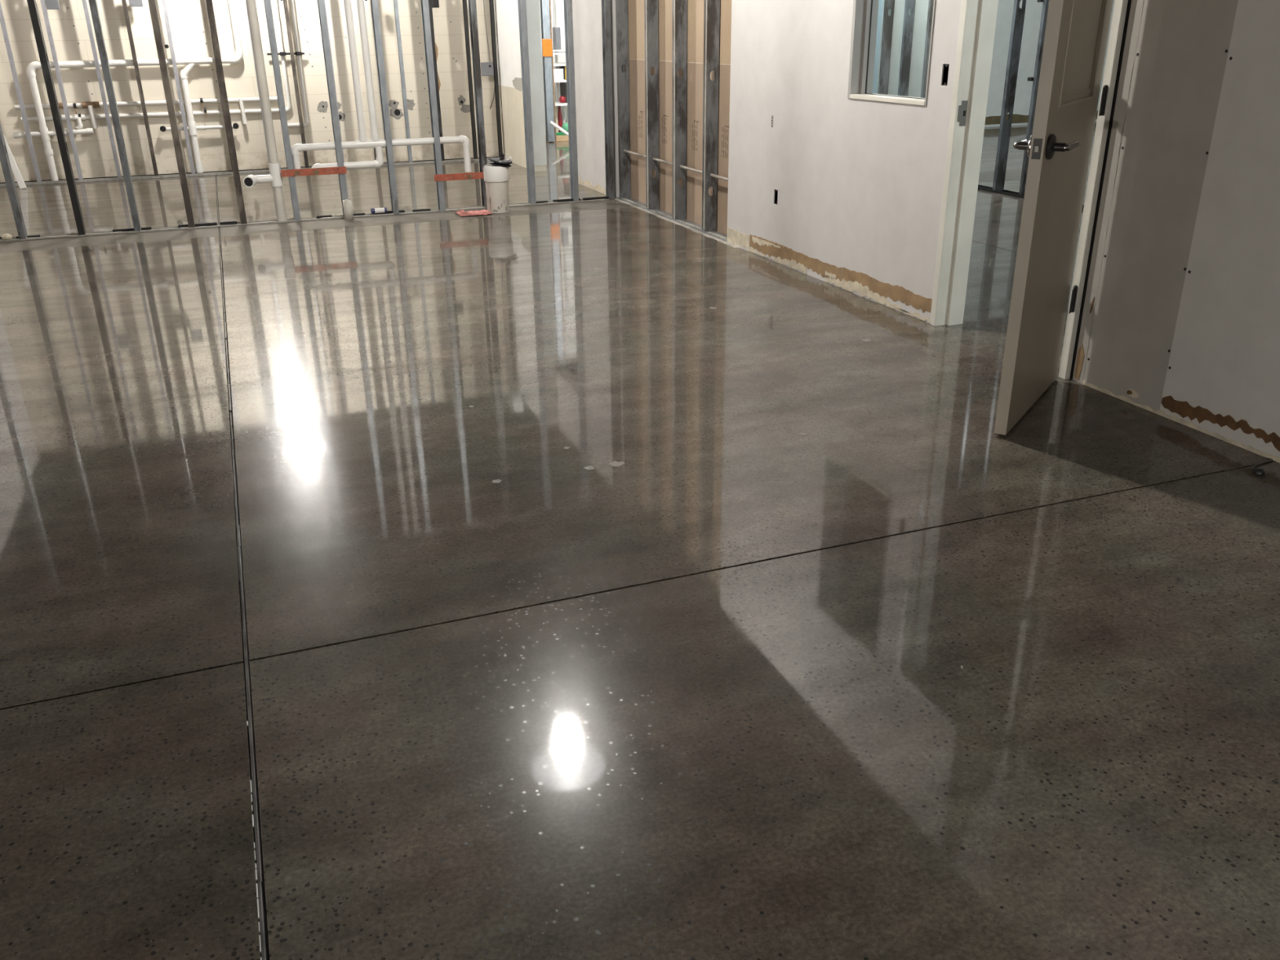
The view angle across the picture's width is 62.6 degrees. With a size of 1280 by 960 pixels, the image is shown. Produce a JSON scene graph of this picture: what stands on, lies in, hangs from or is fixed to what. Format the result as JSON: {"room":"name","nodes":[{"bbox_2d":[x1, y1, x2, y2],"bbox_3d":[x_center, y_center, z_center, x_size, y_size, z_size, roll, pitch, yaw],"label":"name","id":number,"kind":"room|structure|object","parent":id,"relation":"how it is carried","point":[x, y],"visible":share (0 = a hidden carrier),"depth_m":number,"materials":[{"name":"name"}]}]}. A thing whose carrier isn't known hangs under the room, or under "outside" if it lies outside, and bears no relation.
{"room":"building construction site","nodes":[
{"label":"building construction site","id":0,"kind":"room"},
{"bbox_2d":[0,0,498,183],"bbox_3d":[-4.147,-4.702,10.933,5.580,2.860,0.203,-9,25,-19],"label":"wall","id":1,"kind":"structure","parent":0,"point":[188,19],"depth_m":11.02,"materials":[{"name":"beige paint"}]},
{"bbox_2d":[13,0,243,180],"bbox_3d":[-5.163,-4.463,10.418,2.262,2.850,0.080,-9,25,-19],"label":"drain pipe","id":2,"kind":"object","parent":1,"relation":"attached to","point":[191,62],"visible":0.99,"depth_m":10.65,"materials":[{"name":"white plastic"}]},
{"bbox_2d":[14,96,277,128],"bbox_3d":[-4.996,-3.763,10.811,2.492,0.267,0.091,-9,25,-19],"label":"pipe","id":3,"kind":"object","parent":1,"relation":"attached to","point":[90,105],"visible":0.86,"depth_m":10.73,"materials":[{"name":"white plastic"}]},
{"bbox_2d":[72,102,76,114],"bbox_3d":[-5.666,-3.730,10.564,0.024,0.101,0.059,-9,25,-19],"label":"strap","id":4,"kind":"object","parent":3,"relation":"attached to","point":[73,104],"visible":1,"depth_m":10.54,"materials":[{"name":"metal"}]},
{"bbox_2d":[200,97,203,108],"bbox_3d":[-4.554,-3.918,10.942,0.024,0.101,0.059,-9,25,-19],"label":"strap","id":5,"kind":"object","parent":3,"relation":"attached to","point":[201,99],"visible":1,"depth_m":10.92,"materials":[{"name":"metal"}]},
{"bbox_2d":[20,0,291,129],"bbox_3d":[-4.935,-4.737,10.424,2.590,2.356,0.090,-9,25,-19],"label":"pipe","id":6,"kind":"object","parent":1,"relation":"attached to","point":[83,117],"visible":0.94,"depth_m":10.92,"materials":[{"name":"white plastic"}]},
{"bbox_2d":[203,107,207,118],"bbox_3d":[-4.534,-3.834,10.986,0.024,0.101,0.059,-9,25,-19],"label":"strap","id":7,"kind":"object","parent":6,"relation":"attached to","point":[205,108],"visible":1,"depth_m":10.96,"materials":[{"name":"metal"}]},
{"bbox_2d":[266,51,304,55],"bbox_3d":[-3.710,-4.464,11.024,0.375,0.036,0.028,-9,25,-19],"label":"clamp","id":8,"kind":"object","parent":6,"relation":"attached to","point":[297,53],"visible":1,"depth_m":11.03,"materials":[{"name":"metal"}]},
{"bbox_2d":[287,0,309,127],"bbox_3d":[-3.697,-4.917,10.882,0.242,2.416,0.048,-9,25,-19],"label":"pipe","id":9,"kind":"object","parent":1,"relation":"attached to","point":[306,122],"visible":0.94,"depth_m":11.16,"materials":[{"name":"white plastic"}]},
{"bbox_2d":[493,0,546,171],"bbox_3d":[-1.312,-4.821,11.109,0.138,2.870,1.422,-9,25,-19],"label":"wall","id":10,"kind":"structure","parent":0,"point":[506,11],"depth_m":11.14,"materials":[{"name":"white paint"}]},
{"bbox_2d":[539,0,568,124],"bbox_3d":[-0.792,-6.324,14.184,3.270,3.200,0.100,-9,25,-19],"label":"wall","id":11,"kind":"structure","parent":0,"point":[559,3],"depth_m":14.14,"materials":[{"name":"white paint"}]},
{"bbox_2d":[572,0,625,196],"bbox_3d":[-0.574,-4.200,9.636,0.122,2.870,2.115,-9,25,-19],"label":"wall","id":12,"kind":"structure","parent":0,"point":[586,14],"depth_m":9.38,"materials":[{"name":"paint"}]},
{"bbox_2d":[0,121,1279,959],"bbox_3d":[2.133,-1.798,7.739,23.500,0.121,21.130,-9,25,-19],"label":"floor","id":13,"kind":"structure","parent":0,"point":[612,579],"depth_m":2.67,"materials":[{"name":"concrete"}]},
{"bbox_2d":[3,134,26,189],"bbox_3d":[-6.153,-3.310,10.129,0.284,0.988,0.047,4,24,10],"label":"trim board","id":14,"kind":"object","parent":13,"relation":"on","point":[15,168],"visible":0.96,"depth_m":10.23,"materials":[{"name":"white paint"}]},
{"bbox_2d":[0,157,488,186],"bbox_3d":[-4.106,-3.303,11.267,5.430,0.023,0.064,-9,25,-19],"label":"floor track","id":15,"kind":"object","parent":13,"relation":"on","point":[471,159],"visible":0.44,"depth_m":11.02,"materials":[{"name":"grey metal"}]},
{"bbox_2d":[0,0,41,182],"bbox_3d":[-6.064,-4.297,10.042,0.035,2.840,0.056,-9,25,-19],"label":"stud","id":16,"kind":"object","parent":15,"relation":"on","point":[2,22],"visible":1,"depth_m":10.25,"materials":[{"name":"metal"}]},
{"bbox_2d":[40,0,83,179],"bbox_3d":[-5.709,-4.354,10.164,0.035,2.840,0.056,-9,25,-19],"label":"stud","id":17,"kind":"object","parent":15,"relation":"on","point":[42,2],"visible":1,"depth_m":10.36,"materials":[{"name":"metal"}]},
{"bbox_2d":[44,0,60,9],"bbox_3d":[-5.634,-4.593,10.083,0.110,0.155,0.053,-9,25,-19],"label":"junction box","id":18,"kind":"object","parent":17,"relation":"attached to","point":[51,4],"visible":1,"depth_m":10.08,"materials":[{"name":"metal"}]},
{"bbox_2d":[81,0,121,177],"bbox_3d":[-5.372,-4.408,10.280,0.035,2.840,0.056,-9,25,-19],"label":"stud","id":19,"kind":"object","parent":15,"relation":"on","point":[84,2],"visible":1,"depth_m":10.47,"materials":[{"name":"metal"}]},
{"bbox_2d":[121,0,158,176],"bbox_3d":[-5.045,-4.460,10.392,0.035,2.840,0.056,-9,25,-19],"label":"stud","id":20,"kind":"object","parent":15,"relation":"on","point":[124,2],"visible":1,"depth_m":10.58,"materials":[{"name":"metal"}]},
{"bbox_2d":[128,0,143,6],"bbox_3d":[-4.947,-4.712,10.315,0.120,0.135,0.053,-9,25,-19],"label":"junction box","id":21,"kind":"object","parent":20,"relation":"attached to","point":[132,2],"visible":1,"depth_m":10.31,"materials":[{"name":"metal"}]},
{"bbox_2d":[161,0,195,173],"bbox_3d":[-4.710,-4.514,10.507,0.035,2.840,0.056,-9,25,-19],"label":"stud","id":22,"kind":"object","parent":15,"relation":"on","point":[163,2],"visible":1,"depth_m":10.70,"materials":[{"name":"metal"}]},
{"bbox_2d":[204,0,232,172],"bbox_3d":[-4.335,-4.574,10.636,0.035,2.840,0.056,-9,25,-19],"label":"stud","id":23,"kind":"object","parent":15,"relation":"on","point":[205,0],"visible":0.06,"depth_m":10.83,"materials":[{"name":"metal"}]},
{"bbox_2d":[244,0,269,163],"bbox_3d":[-3.979,-4.631,10.758,0.035,2.840,0.056,-9,25,-19],"label":"stud","id":24,"kind":"object","parent":15,"relation":"on","point":[245,0],"visible":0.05,"depth_m":10.94,"materials":[{"name":"metal"}]},
{"bbox_2d":[283,0,309,168],"bbox_3d":[-3.633,-4.687,10.877,0.035,2.840,0.056,-9,25,-19],"label":"stud","id":25,"kind":"object","parent":15,"relation":"on","point":[285,2],"visible":0.98,"depth_m":11.05,"materials":[{"name":"metal"}]},
{"bbox_2d":[279,0,283,8],"bbox_3d":[-3.666,-4.886,10.763,0.035,0.120,0.043,-9,25,-19],"label":"junction box","id":26,"kind":"object","parent":25,"relation":"attached to","point":[280,1],"visible":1,"depth_m":10.76,"materials":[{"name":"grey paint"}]},
{"bbox_2d":[324,0,344,162],"bbox_3d":[-3.278,-4.744,10.999,0.035,2.840,0.056,-9,25,-19],"label":"stud","id":27,"kind":"object","parent":15,"relation":"on","point":[324,0],"visible":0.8,"depth_m":11.17,"materials":[{"name":"metal"}]},
{"bbox_2d":[373,147,376,159],"bbox_3d":[-2.932,-4.800,11.118,0.035,2.840,0.056,-9,25,-19],"label":"stud","id":28,"kind":"object","parent":15,"relation":"on","point":[375,151],"visible":0.02,"depth_m":11.61,"materials":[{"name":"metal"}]},
{"bbox_2d":[364,0,368,9],"bbox_3d":[-2.873,-4.992,11.004,0.046,0.135,0.033,-9,25,-19],"label":"junction box","id":29,"kind":"object","parent":28,"relation":"attached to","point":[366,5],"visible":0.7,"depth_m":11.00,"materials":[{"name":"white paint"}]},
{"bbox_2d":[393,0,413,162],"bbox_3d":[-2.586,-4.855,11.237,0.035,2.840,0.056,-9,25,-19],"label":"stud","id":30,"kind":"object","parent":15,"relation":"on","point":[395,2],"visible":0.99,"depth_m":11.42,"materials":[{"name":"metal"}]},
{"bbox_2d":[428,0,444,160],"bbox_3d":[-2.237,-4.911,11.355,0.060,2.840,0.059,-9,25,-19],"label":"stud","id":31,"kind":"object","parent":15,"relation":"on","point":[435,54],"visible":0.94,"depth_m":11.53,"materials":[{"name":"metal"}]},
{"bbox_2d":[431,0,439,8],"bbox_3d":[-2.194,-5.139,11.270,0.070,0.150,0.050,-9,25,-19],"label":"junction box","id":32,"kind":"object","parent":31,"relation":"attached to","point":[435,3],"visible":1,"depth_m":11.26,"materials":[{"name":"grey metal"}]},
{"bbox_2d":[462,0,477,159],"bbox_3d":[-1.881,-4.968,11.478,0.063,2.840,0.059,-9,25,-19],"label":"stud","id":33,"kind":"object","parent":15,"relation":"on","point":[469,64],"visible":0.94,"depth_m":11.68,"materials":[{"name":"metal"}]},
{"bbox_2d":[488,0,502,157],"bbox_3d":[-1.618,-5.011,11.569,0.035,2.840,0.056,-9,25,-19],"label":"stud","id":34,"kind":"object","parent":15,"relation":"on","point":[491,2],"visible":0.9,"depth_m":11.76,"materials":[{"name":"metal"}]},
{"bbox_2d":[479,0,495,108],"bbox_3d":[-1.697,-5.216,11.438,0.138,2.252,0.218,9,25,22],"label":"switch box","id":35,"kind":"object","parent":34,"relation":"attached to","point":[486,68],"visible":0.88,"depth_m":11.66,"materials":[{"name":"metal"}]},
{"bbox_2d":[0,195,608,241],"bbox_3d":[-2.830,-2.051,8.304,5.538,0.021,0.133,-9,25,-19],"label":"floor track","id":36,"kind":"object","parent":13,"relation":"on","point":[235,223],"visible":0.91,"depth_m":8.28,"materials":[{"name":"metal"}]},
{"bbox_2d":[0,233,12,239],"bbox_3d":[-4.613,-1.771,7.669,0.070,0.045,0.071,-9,25,-19],"label":"paper scrap","id":37,"kind":"object","parent":36,"relation":"on","point":[6,236],"visible":1,"depth_m":7.65,"materials":[{"name":"paper"}]},
{"bbox_2d":[0,122,27,239],"bbox_3d":[-4.533,-3.079,7.150,0.043,2.840,0.093,-9,25,-19],"label":"stud","id":38,"kind":"object","parent":36,"relation":"on","point":[4,157],"visible":1,"depth_m":7.54,"materials":[{"name":"metal"}]},
{"bbox_2d":[26,0,85,235],"bbox_3d":[-4.169,-3.138,7.275,0.043,2.840,0.093,-9,25,-19],"label":"stud","id":39,"kind":"object","parent":36,"relation":"on","point":[32,4],"visible":1,"depth_m":7.47,"materials":[{"name":"metal"}]},
{"bbox_2d":[88,0,141,231],"bbox_3d":[-3.813,-3.195,7.397,0.043,2.840,0.093,-9,25,-19],"label":"stud","id":40,"kind":"object","parent":36,"relation":"on","point":[93,3],"visible":1,"depth_m":7.59,"materials":[{"name":"metal"}]},
{"bbox_2d":[147,0,195,227],"bbox_3d":[-3.458,-3.252,7.519,0.043,2.840,0.093,-9,25,-19],"label":"stud","id":41,"kind":"object","parent":36,"relation":"on","point":[152,3],"visible":1,"depth_m":7.71,"materials":[{"name":"metal"}]},
{"bbox_2d":[205,0,247,223],"bbox_3d":[-3.103,-3.309,7.642,0.043,2.840,0.093,-9,25,-19],"label":"stud","id":42,"kind":"object","parent":36,"relation":"on","point":[209,2],"visible":1,"depth_m":7.83,"materials":[{"name":"metal"}]},
{"bbox_2d":[243,0,286,221],"bbox_3d":[-2.925,-3.314,7.673,0.306,2.836,0.124,-22,31,-40],"label":"vent stack","id":43,"kind":"object","parent":36,"relation":"on","point":[274,177],"visible":1,"depth_m":7.98,"materials":[{"name":"plastic"}]},
{"bbox_2d":[263,0,300,220],"bbox_3d":[-2.729,-3.369,7.770,0.043,2.840,0.093,-9,25,-19],"label":"stud","id":44,"kind":"object","parent":36,"relation":"on","point":[268,7],"visible":1,"depth_m":7.96,"materials":[{"name":"metal"}]},
{"bbox_2d":[280,166,346,177],"bbox_3d":[-2.535,-2.398,8.189,0.490,0.052,0.015,-9,25,-19],"label":"bracket","id":45,"kind":"object","parent":44,"relation":"attached to","point":[295,172],"visible":1,"depth_m":8.19,"materials":[{"name":"paint"}]},
{"bbox_2d":[317,0,347,215],"bbox_3d":[-2.373,-3.426,7.892,0.043,2.840,0.093,-9,25,-19],"label":"stud","id":46,"kind":"object","parent":36,"relation":"on","point":[321,3],"visible":0.96,"depth_m":8.06,"materials":[{"name":"metal"}]},
{"bbox_2d":[290,0,471,172],"bbox_3d":[-2.056,-3.604,7.947,1.405,2.540,0.074,-9,25,-19],"label":"pipe","id":47,"kind":"object","parent":46,"relation":"attached to","point":[363,143],"visible":1,"depth_m":8.20,"materials":[{"name":"white plastic"}]},
{"bbox_2d":[370,207,386,213],"bbox_3d":[-2.116,-2.185,8.533,0.124,0.042,0.042,-10,25,-21],"label":"pipe fitting","id":48,"kind":"object","parent":36,"relation":"on","point":[373,211],"visible":1,"depth_m":8.52,"materials":[{"name":"white paint"}]},
{"bbox_2d":[370,0,399,213],"bbox_3d":[-2.009,-3.484,8.017,0.043,2.840,0.093,-9,25,-19],"label":"stud","id":49,"kind":"object","parent":36,"relation":"on","point":[374,3],"visible":1,"depth_m":8.22,"materials":[{"name":"metal"}]},
{"bbox_2d":[420,0,445,210],"bbox_3d":[-1.653,-3.541,8.139,0.043,2.840,0.093,-9,25,-19],"label":"stud","id":50,"kind":"object","parent":36,"relation":"on","point":[424,3],"visible":0.99,"depth_m":8.34,"materials":[{"name":"metal"}]},
{"bbox_2d":[434,172,484,181],"bbox_3d":[-1.452,-2.479,8.600,0.457,0.052,0.015,-9,25,-19],"label":"bracket","id":51,"kind":"object","parent":50,"relation":"attached to","point":[442,177],"visible":0.86,"depth_m":8.59,"materials":[{"name":"paint"}]},
{"bbox_2d":[467,0,487,207],"bbox_3d":[-1.307,-3.597,8.258,0.043,2.840,0.093,-9,25,-19],"label":"stud","id":52,"kind":"object","parent":36,"relation":"on","point":[472,3],"visible":0.97,"depth_m":8.44,"materials":[{"name":"metal"}]},
{"bbox_2d":[517,0,536,204],"bbox_3d":[-0.933,-3.657,8.387,0.043,2.840,0.093,-9,25,-19],"label":"stud","id":53,"kind":"object","parent":36,"relation":"on","point":[522,4],"visible":1,"depth_m":8.60,"materials":[{"name":"metal"}]},
{"bbox_2d":[563,0,578,201],"bbox_3d":[-0.578,-3.714,8.509,0.043,2.840,0.093,-9,25,-19],"label":"stud","id":54,"kind":"object","parent":36,"relation":"on","point":[568,19],"visible":1,"depth_m":8.73,"materials":[{"name":"metal"}]},
{"bbox_2d":[601,0,614,198],"bbox_3d":[-0.277,-3.765,8.619,0.047,2.840,0.087,-9,25,-19],"label":"stud","id":55,"kind":"object","parent":36,"relation":"on","point":[606,4],"visible":1,"depth_m":8.84,"materials":[{"name":"metal"}]},
{"bbox_2d":[342,199,353,220],"bbox_3d":[-2.309,-2.139,8.322,0.068,0.158,0.068,-9,25,-19],"label":"pipe stub","id":56,"kind":"object","parent":13,"relation":"on","point":[347,204],"visible":1,"depth_m":8.30,"materials":[{"name":"plastic"}]},
{"bbox_2d":[454,209,492,216],"bbox_3d":[-1.346,-2.169,8.528,0.273,0.023,0.241,-9,25,-19],"label":"paper sheet","id":57,"kind":"object","parent":13,"relation":"on","point":[462,213],"visible":1,"depth_m":8.52,"materials":[{"name":"pink paper"}]},
{"bbox_2d":[483,152,512,213],"bbox_3d":[-1.147,-2.421,8.559,0.237,0.462,0.204,-9,25,-19],"label":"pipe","id":58,"kind":"object","parent":13,"relation":"on","point":[495,174],"visible":1,"depth_m":8.49,"materials":[{"name":"plastic"}]},
{"bbox_2d":[539,0,556,142],"bbox_3d":[-1.190,-5.859,13.333,0.110,3.000,0.108,-9,25,-19],"label":"stud","id":59,"kind":"object","parent":13,"relation":"on","point":[545,5],"visible":1,"depth_m":13.58,"materials":[{"name":"metal"}]},
{"bbox_2d":[542,39,551,56],"bbox_3d":[-1.183,-5.510,13.417,0.124,0.207,0.004,-9,25,-19],"label":"paper notice","id":60,"kind":"object","parent":59,"relation":"attached to","point":[546,43],"visible":1,"depth_m":13.41,"materials":[{"name":"orange paper"}]},
{"bbox_2d":[539,0,567,135],"bbox_3d":[-0.810,-5.742,13.842,0.900,2.400,0.400,-9,25,-19],"label":"shelf unit","id":61,"kind":"object","parent":13,"relation":"on","point":[556,53],"visible":0.15,"depth_m":13.80,"materials":[{"name":"white paint"}]},
{"bbox_2d":[551,26,560,49],"bbox_3d":[-1.081,-5.729,13.654,0.070,0.269,0.140,-9,25,-19],"label":"storage box","id":62,"kind":"object","parent":61,"relation":"on","point":[556,30],"visible":1,"depth_m":13.61,"materials":[{"name":"plastic"}]},
{"bbox_2d":[553,68,563,79],"bbox_3d":[-1.111,-5.335,13.832,0.160,0.134,0.200,-9,25,-19],"label":"storage box","id":63,"kind":"object","parent":61,"relation":"on","point":[557,73],"visible":0.51,"depth_m":13.75,"materials":[{"name":"white cardboard"}]},
{"bbox_2d":[559,96,565,102],"bbox_3d":[-1.024,-5.025,13.900,0.092,0.085,0.092,-9,25,-19],"label":"ball","id":64,"kind":"object","parent":61,"relation":"on","point":[562,99],"visible":1,"depth_m":13.87,"materials":[{"name":"plastic"}]},
{"bbox_2d":[559,66,566,79],"bbox_3d":[-0.964,-5.386,13.909,0.150,0.164,0.235,-9,25,-19],"label":"crate","id":65,"kind":"object","parent":61,"relation":"on","point":[560,67],"visible":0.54,"depth_m":13.80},
{"bbox_2d":[560,82,567,102],"bbox_3d":[-0.959,-5.163,14.008,0.145,0.252,0.230,-9,25,-19],"label":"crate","id":66,"kind":"object","parent":61,"relation":"on","point":[563,92],"visible":0.29,"depth_m":13.93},
{"bbox_2d":[555,106,558,132],"bbox_3d":[-1.175,-4.806,14.157,0.100,0.440,0.180,-9,25,-19],"label":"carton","id":67,"kind":"object","parent":13,"relation":"on","point":[556,107],"visible":0.07,"depth_m":14.06,"materials":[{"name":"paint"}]},
{"bbox_2d":[545,135,568,142],"bbox_3d":[-1.018,-4.585,14.100,0.670,0.074,0.150,-9,25,-19],"label":"plank","id":68,"kind":"object","parent":13,"relation":"on","point":[559,138],"visible":0.11,"depth_m":14.02,"materials":[{"name":"brown wood"}]},
{"bbox_2d":[555,132,566,135],"bbox_3d":[-1.016,-4.632,14.070,0.430,0.034,0.110,-9,25,-19],"label":"tray","id":69,"kind":"object","parent":68,"relation":"on","point":[557,133],"visible":0.38,"depth_m":14.01,"materials":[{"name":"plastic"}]},
{"bbox_2d":[561,122,568,132],"bbox_3d":[-0.984,-4.706,14.051,0.124,0.115,0.124,-9,25,-19],"label":"ball","id":70,"kind":"object","parent":69,"relation":"on","point":[565,126],"visible":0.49,"depth_m":14.00,"materials":[{"name":"green plastic"}]},
{"bbox_2d":[550,120,568,136],"bbox_3d":[-0.971,-4.519,13.683,0.445,0.275,0.042,10,26,24],"label":"pipe","id":71,"kind":"object","parent":13,"relation":"on","point":[552,123],"visible":0.66,"depth_m":13.68,"materials":[{"name":"white plastic"}]},
{"bbox_2d":[557,106,567,132],"bbox_3d":[-1.047,-4.803,14.159,0.132,0.430,0.075,-5,24,-11],"label":"canister","id":72,"kind":"object","parent":13,"relation":"on","point":[559,113],"visible":0.77,"depth_m":14.10,"materials":[{"name":"plastic"}]},
{"bbox_2d":[613,195,740,248],"bbox_3d":[0.255,-2.037,8.187,0.148,0.014,2.545,-9,25,-19],"label":"floor track","id":73,"kind":"object","parent":13,"relation":"on","point":[719,237],"visible":0.96,"depth_m":8.06,"materials":[{"name":"metal"}]},
{"bbox_2d":[615,0,631,198],"bbox_3d":[-0.148,-3.772,8.631,0.091,2.840,0.041,-9,25,-19],"label":"stud","id":74,"kind":"object","parent":73,"relation":"on","point":[621,6],"visible":1,"depth_m":8.85,"materials":[{"name":"metal"}]},
{"bbox_2d":[623,149,728,181],"bbox_3d":[0.256,-2.424,8.079,0.021,0.022,2.182,-9,25,-19],"label":"conduit pipe","id":75,"kind":"object","parent":74,"relation":"attached to","point":[624,150],"visible":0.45,"depth_m":7.92,"materials":[{"name":"silver metal"}]},
{"bbox_2d":[644,0,659,208],"bbox_3d":[0.087,-3.526,8.049,0.094,2.840,0.053,-9,25,-19],"label":"stud","id":76,"kind":"object","parent":73,"relation":"on","point":[651,6],"visible":1,"depth_m":8.26,"materials":[{"name":"metal"}]},
{"bbox_2d":[672,0,687,219],"bbox_3d":[0.285,-3.322,7.567,0.094,2.840,0.053,-9,25,-19],"label":"stud","id":77,"kind":"object","parent":73,"relation":"on","point":[679,6],"visible":1,"depth_m":7.79,"materials":[{"name":"metal"}]},
{"bbox_2d":[702,0,719,231],"bbox_3d":[0.483,-3.118,7.084,0.094,2.840,0.053,-9,25,-19],"label":"stud","id":78,"kind":"object","parent":73,"relation":"on","point":[711,7],"visible":1,"depth_m":7.30,"materials":[{"name":"metal"}]},
{"bbox_2d":[977,184,1084,209],"bbox_3d":[3.107,-2.611,9.428,0.103,0.019,3.940,-9,25,-19],"label":"floor track","id":79,"kind":"object","parent":13,"relation":"on","point":[980,187],"visible":0.29,"depth_m":9.23,"materials":[{"name":"metal"}]},
{"bbox_2d":[877,0,894,94],"bbox_3d":[2.457,-4.568,10.409,0.093,2.840,0.037,-9,25,-19],"label":"stud","id":80,"kind":"object","parent":79,"relation":"on","point":[887,26],"visible":0.49,"depth_m":10.50,"materials":[{"name":"metal"}]},
{"bbox_2d":[897,0,915,96],"bbox_3d":[2.582,-4.439,10.103,0.093,2.840,0.037,-9,25,-19],"label":"stud","id":81,"kind":"object","parent":79,"relation":"on","point":[908,26],"visible":0.52,"depth_m":10.19,"materials":[{"name":"metal"}]},
{"bbox_2d":[920,0,933,97],"bbox_3d":[2.719,-4.299,9.771,0.093,2.840,0.037,-9,25,-19],"label":"stud","id":82,"kind":"object","parent":79,"relation":"on","point":[931,4],"visible":0.16,"depth_m":9.86,"materials":[{"name":"metal"}]},
{"bbox_2d":[992,0,1026,191],"bbox_3d":[3.144,-3.862,8.738,0.093,2.840,0.037,-9,25,-19],"label":"stud","id":83,"kind":"object","parent":79,"relation":"on","point":[1018,16],"visible":1,"depth_m":8.96,"materials":[{"name":"metal"}]},
{"bbox_2d":[1018,0,1048,195],"bbox_3d":[3.251,-3.742,8.454,0.111,2.840,0.086,-9,25,-19],"label":"stud","id":84,"kind":"object","parent":79,"relation":"on","point":[1035,79],"visible":0.4,"depth_m":8.63,"materials":[{"name":"metal"}]},
{"bbox_2d":[1252,468,1265,475],"bbox_3d":[2.022,-0.028,3.439,0.037,0.014,0.039,-9,25,-19],"label":"crumb","id":85,"kind":"object","parent":13,"relation":"on","point":[1257,471],"visible":1,"depth_m":3.43,"materials":[{"name":"grey"}]},
{"bbox_2d":[1253,459,1272,466],"bbox_3d":[2.080,-0.057,3.515,0.096,0.007,0.006,-13,26,-26],"label":"stick","id":86,"kind":"object","parent":13,"relation":"on","point":[1268,460],"visible":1,"depth_m":3.51,"materials":[{"name":"black"}]},
{"bbox_2d":[623,0,731,235],"bbox_3d":[0.280,-3.401,7.742,0.018,2.870,2.335,-9,25,-19],"label":"wall","id":87,"kind":"structure","parent":0,"point":[636,24],"depth_m":7.93,"materials":[{"name":"paint"}]},
{"bbox_2d":[872,0,883,93],"bbox_3d":[0.979,-4.434,10.133,3.130,2.870,0.090,-9,25,-19],"label":"wall","id":88,"kind":"structure","parent":0,"point":[881,2],"depth_m":10.69,"materials":[{"name":"white paint"}]},
{"bbox_2d":[876,0,928,97],"bbox_3d":[2.707,-4.376,9.944,0.015,2.870,1.499,-9,25,-19],"label":"board","id":89,"kind":"object","parent":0,"point":[921,12],"visible":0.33,"depth_m":10.27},
{"bbox_2d":[727,0,1279,462],"bbox_3d":[2.508,-1.048,2.179,0.136,2.870,10.540,-9,25,-19],"label":"wall","id":90,"kind":"structure","parent":0,"point":[1179,321],"depth_m":3.98,"materials":[{"name":"paint"}]},
{"bbox_2d":[771,115,773,127],"bbox_3d":[0.804,-2.183,6.407,0.004,0.070,0.016,-9,25,-19],"label":"bracket","id":91,"kind":"object","parent":90,"relation":"attached to","point":[771,115],"visible":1,"depth_m":6.40,"materials":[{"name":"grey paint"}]},
{"bbox_2d":[774,189,777,204],"bbox_3d":[0.870,-1.756,6.522,0.056,0.092,0.052,-9,25,-19],"label":"outlet box","id":92,"kind":"object","parent":90,"relation":"attached to","point":[776,191],"visible":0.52,"depth_m":6.54,"materials":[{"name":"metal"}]},
{"bbox_2d":[847,0,936,106],"bbox_3d":[1.283,-2.413,5.099,0.136,1.090,0.708,-9,25,-19],"label":"window","id":93,"kind":"structure","parent":90,"relation":"in","point":[864,15],"depth_m":5.46,"materials":[{"name":"grey paint"}]},
{"bbox_2d":[942,63,948,85],"bbox_3d":[1.430,-1.865,4.841,0.056,0.096,0.052,-9,25,-19],"label":"outlet box","id":94,"kind":"object","parent":90,"relation":"attached to","point":[946,64],"visible":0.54,"depth_m":4.85,"materials":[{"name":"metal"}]},
{"bbox_2d":[929,0,1128,379],"bbox_3d":[1.659,-1.547,4.412,0.164,2.050,0.965,-9,25,-19],"label":"door frame","id":95,"kind":"structure","parent":90,"relation":"attached to","point":[978,18],"depth_m":4.77,"materials":[{"name":"beige paint"}]},
{"bbox_2d":[994,0,1113,435],"bbox_3d":[1.483,-1.221,3.704,0.194,1.988,0.844,12,26,27],"label":"door","id":96,"kind":"structure","parent":90,"relation":"in","point":[1059,147],"depth_m":3.67,"materials":[{"name":"beige paint"}]},
{"bbox_2d":[984,0,1115,127],"bbox_3d":[5.960,-6.613,15.067,9.990,2.870,0.153,-9,25,-19],"label":"wall","id":97,"kind":"structure","parent":0,"point":[1033,14],"depth_m":15.02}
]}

